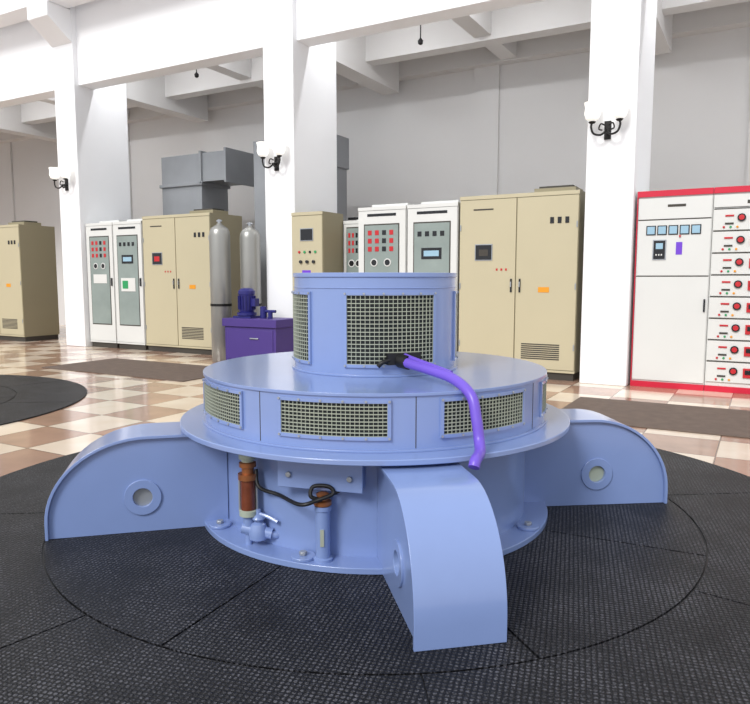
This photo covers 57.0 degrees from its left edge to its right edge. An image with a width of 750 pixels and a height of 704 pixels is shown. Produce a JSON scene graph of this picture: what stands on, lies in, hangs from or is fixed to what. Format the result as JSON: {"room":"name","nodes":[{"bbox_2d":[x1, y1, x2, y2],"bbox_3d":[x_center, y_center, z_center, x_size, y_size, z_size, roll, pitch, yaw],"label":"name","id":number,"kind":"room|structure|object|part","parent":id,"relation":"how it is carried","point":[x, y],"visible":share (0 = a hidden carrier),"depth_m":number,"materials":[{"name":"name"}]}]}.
{"room":"power station hall","nodes":[
{"label":"power station hall","id":0,"kind":"room"},
{"bbox_2d":[0,0,543,107],"bbox_3d":[-4.135,-6.602,12.325,32.000,3.200,0.350,3,7,29],"label":"ceiling beam","id":1,"kind":"structure","parent":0,"point":[119,42],"depth_m":11.87,"materials":[{"name":"white paint"}]},
{"bbox_2d":[0,1,749,324],"bbox_3d":[-2.319,-3.465,15.903,32.000,6.200,0.450,3,7,29],"label":"wall","id":2,"kind":"structure","parent":0,"point":[471,122],"depth_m":13.32,"materials":[{"name":"paint"}]},
{"bbox_2d":[0,325,749,476],"bbox_3d":[-6.553,0.518,8.773,32.000,0.200,17.700,3,7,29],"label":"floor","id":3,"kind":"structure","parent":0,"point":[111,403],"depth_m":7.47,"materials":[{"name":"tile"}]},
{"bbox_2d":[0,220,59,341],"bbox_3d":[-7.992,-1.577,15.321,1.680,2.570,0.880,3,7,29],"label":"tall cabinet","id":4,"kind":"object","parent":3,"relation":"on","point":[29,311],"visible":1,"depth_m":14.83,"materials":[{"name":"beige metal"}]},
{"bbox_2d":[0,375,86,424],"bbox_3d":[-5.600,0.568,7.302,4.720,0.011,4.720,0,6,0],"label":"rubber floor mat","id":5,"kind":"object","parent":3,"relation":"on","point":[22,397],"visible":1,"depth_m":7.90,"materials":[{"name":"black rubber"}]},
{"bbox_2d":[27,0,130,346],"bbox_3d":[-5.767,-4.226,13.620,0.580,8.200,1.750,3,7,29],"label":"column","id":6,"kind":"structure","parent":3,"relation":"on","point":[92,125],"depth_m":13.48,"materials":[{"name":"white paint"}]},
{"bbox_2d":[49,166,70,190],"bbox_3d":[-6.048,-3.339,13.297,0.520,0.425,0.250,3,7,29],"label":"wall sconce","id":7,"kind":"object","parent":6,"relation":"attached to","point":[54,174],"visible":1,"depth_m":13.26,"materials":[{"name":"glass"}]},
{"bbox_2d":[85,220,122,347],"bbox_3d":[-5.114,-1.347,13.692,0.750,2.460,0.820,3,7,29],"label":"tall cabinet","id":8,"kind":"object","parent":3,"relation":"on","point":[99,236],"visible":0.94,"depth_m":13.34,"materials":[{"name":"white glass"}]},
{"bbox_2d":[42,358,206,381],"bbox_3d":[-3.442,0.247,10.301,2.900,0.011,1.350,3,7,29],"label":"floor mat","id":9,"kind":"object","parent":3,"relation":"on","point":[179,372],"visible":0.76,"depth_m":10.26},
{"bbox_2d":[112,219,148,349],"bbox_3d":[-4.439,-1.307,13.313,0.760,2.460,0.820,3,7,29],"label":"tall cabinet","id":10,"kind":"object","parent":3,"relation":"on","point":[127,235],"visible":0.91,"depth_m":12.96,"materials":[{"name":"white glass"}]},
{"bbox_2d":[142,208,241,354],"bbox_3d":[-3.357,-1.299,12.725,1.640,2.570,0.880,3,7,29],"label":"tall cabinet","id":11,"kind":"object","parent":3,"relation":"on","point":[175,247],"visible":0.88,"depth_m":12.37,"materials":[{"name":"beige metal"}]},
{"bbox_2d":[159,147,253,214],"bbox_3d":[-3.581,-2.217,14.819,1.870,3.950,1.000,3,7,29],"label":"ventilation duct","id":12,"kind":"object","parent":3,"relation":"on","point":[201,180],"visible":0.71,"depth_m":14.38,"materials":[{"name":"grey metal"}]},
{"bbox_2d":[209,219,231,361],"bbox_3d":[-2.484,-0.981,11.121,0.342,2.280,0.342,-5,8,-40],"label":"gas cylinder","id":13,"kind":"object","parent":3,"relation":"on","point":[219,235],"visible":0.94,"depth_m":10.98,"materials":[{"name":"grey metal"}]},
{"bbox_2d":[240,222,261,315],"bbox_3d":[-2.011,-0.968,11.189,0.342,2.240,0.342,-5,8,-40],"label":"gas cylinder","id":14,"kind":"object","parent":3,"relation":"on","point":[250,251],"visible":0.6,"depth_m":11.01,"materials":[{"name":"grey metal"}]},
{"bbox_2d":[222,317,293,359],"bbox_3d":[-1.750,-0.149,10.586,1.030,0.740,0.580,3,7,29],"label":"cabinet","id":15,"kind":"object","parent":3,"relation":"on","point":[244,337],"visible":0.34,"depth_m":10.33,"materials":[{"name":"purple metal"}]},
{"bbox_2d":[233,288,275,318],"bbox_3d":[-1.807,-0.748,10.531,0.720,0.458,0.300,3,7,29],"label":"motor","id":16,"kind":"object","parent":15,"relation":"on","point":[247,300],"visible":1,"depth_m":10.51,"materials":[{"name":"metal"}]},
{"bbox_2d":[262,0,336,317],"bbox_3d":[-1.333,-3.960,11.136,0.580,8.200,1.750,3,7,29],"label":"column","id":17,"kind":"structure","parent":3,"relation":"on","point":[299,80],"depth_m":10.99,"materials":[{"name":"white paint"}]},
{"bbox_2d":[256,139,284,170],"bbox_3d":[-1.613,-3.073,10.813,0.520,0.425,0.250,3,7,29],"label":"wall sconce","id":18,"kind":"object","parent":17,"relation":"attached to","point":[279,145],"visible":1,"depth_m":10.77,"materials":[{"name":"glass"}]},
{"bbox_2d":[253,135,348,305],"bbox_3d":[-1.451,-2.134,13.621,1.680,4.040,0.880,3,7,29],"label":"ventilation duct","id":19,"kind":"object","parent":3,"relation":"on","point":[342,142],"visible":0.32,"depth_m":13.47,"materials":[{"name":"grey metal"}]},
{"bbox_2d":[291,211,342,289],"bbox_3d":[-0.913,-1.006,10.973,0.580,2.360,0.630,3,7,29],"label":"tall cabinet","id":20,"kind":"object","parent":3,"relation":"on","point":[317,236],"visible":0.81,"depth_m":10.67,"materials":[{"name":"beige metal"}]},
{"bbox_2d":[343,217,358,272],"bbox_3d":[-0.116,-1.015,11.299,0.450,2.310,0.820,3,7,29],"label":"tall cabinet","id":21,"kind":"object","parent":3,"relation":"on","point":[351,234],"visible":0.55,"depth_m":10.91,"materials":[{"name":"white metal"}]},
{"bbox_2d":[0,448,749,703],"bbox_3d":[0.000,0.909,4.121,5.200,0.011,5.200,0,6,0],"label":"rubber floor mat","id":22,"kind":"object","parent":3,"relation":"on","point":[633,603],"visible":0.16,"depth_m":2.74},
{"bbox_2d":[44,272,667,651],"bbox_3d":[-0.039,0.235,3.956,2.755,1.366,2.777,5,8,36],"label":"hydro generator","id":23,"kind":"object","parent":22,"relation":"on","point":[374,445],"visible":1,"depth_m":3.40,"materials":[{"name":"paint"}]},
{"bbox_3d":[-1.281,0.680,3.775,0.920,0.518,0.345,-2,6,-14],"label":"bracket arm","id":24,"kind":"part","parent":23,"relation":"part of","materials":[{"name":"paint"}]},
{"bbox_3d":[0.239,0.777,2.870,0.355,0.518,0.785,-1,6,-11],"label":"bracket arm","id":25,"kind":"part","parent":23,"relation":"part of","materials":[{"name":"paint"}]},
{"bbox_3d":[1.291,0.633,4.216,0.875,0.518,0.345,-1,6,-5],"label":"bracket arm","id":26,"kind":"part","parent":23,"relation":"part of","materials":[{"name":"paint"}]},
{"bbox_2d":[358,203,414,272],"bbox_3d":[0.287,-1.023,10.665,0.810,2.460,0.820,3,7,29],"label":"tall cabinet","id":27,"kind":"object","parent":3,"relation":"on","point":[382,229],"visible":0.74,"depth_m":10.24,"materials":[{"name":"white metal"}]},
{"bbox_2d":[407,200,459,351],"bbox_3d":[1.002,-0.980,10.265,0.790,2.460,0.820,3,7,29],"label":"tall cabinet","id":28,"kind":"object","parent":3,"relation":"on","point":[433,246],"visible":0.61,"depth_m":9.83,"materials":[{"name":"white metal"}]},
{"bbox_2d":[458,185,584,380],"bbox_3d":[2.096,-0.971,9.669,1.640,2.570,0.880,3,7,29],"label":"tall cabinet","id":29,"kind":"object","parent":3,"relation":"on","point":[521,273],"visible":0.95,"depth_m":9.24,"materials":[{"name":"beige metal"}]},
{"bbox_2d":[579,0,656,385],"bbox_3d":[3.075,-3.695,8.666,0.580,8.200,1.750,3,7,29],"label":"column","id":30,"kind":"structure","parent":3,"relation":"on","point":[623,32],"depth_m":8.55,"materials":[{"name":"white paint"}]},
{"bbox_2d":[584,97,628,139],"bbox_3d":[2.795,-2.808,8.343,0.520,0.425,0.250,3,7,29],"label":"wall sconce","id":31,"kind":"object","parent":30,"relation":"attached to","point":[592,113],"visible":1,"depth_m":8.30,"materials":[{"name":"glass"}]},
{"bbox_2d":[562,397,749,438],"bbox_3d":[3.745,0.678,6.274,4.000,0.011,1.350,3,7,29],"label":"floor mat","id":32,"kind":"object","parent":3,"relation":"on","point":[661,416],"visible":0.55,"depth_m":6.75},
{"bbox_2d":[630,185,749,393],"bbox_3d":[4.512,-0.745,8.350,2.480,2.400,0.935,3,7,29],"label":"red switchgear","id":33,"kind":"object","parent":3,"relation":"on","point":[691,323],"visible":1,"depth_m":8.26,"materials":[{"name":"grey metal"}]},
{"bbox_3d":[3.801,-0.788,8.757,0.840,2.400,0.920,3,7,29],"label":"meter panel","id":34,"kind":"part","parent":33,"relation":"part of","materials":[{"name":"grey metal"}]},
{"bbox_3d":[-10.193,-4.492,16.100,0.580,8.200,1.750,3,7,29],"label":"column","id":35,"kind":"structure","parent":3,"relation":"on","visible":0},
{"bbox_2d":[0,0,94,27],"bbox_3d":[-4.400,-6.577,11.855,32.000,0.548,0.430,3,7,29],"label":"girder","id":36,"kind":"object","parent":35,"relation":"attached to","point":[12,12],"visible":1,"depth_m":13.02,"materials":[{"name":"white paint"}]},
{"bbox_2d":[0,0,749,141],"bbox_3d":[-3.239,-5.628,14.029,32.000,0.800,3.280,3,7,29],"label":"ceiling","id":37,"kind":"structure","parent":0,"point":[372,61],"depth_m":12.43,"materials":[{"name":"white paint"}]},
{"bbox_2d":[418,25,422,44],"bbox_3d":[0.735,-5.340,11.115,0.090,0.750,0.090,3,7,29],"label":"ceiling lamp","id":38,"kind":"object","parent":37,"relation":"hanging from","point":[420,41],"visible":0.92,"depth_m":11.12,"materials":[{"name":"metal"}]}
]}

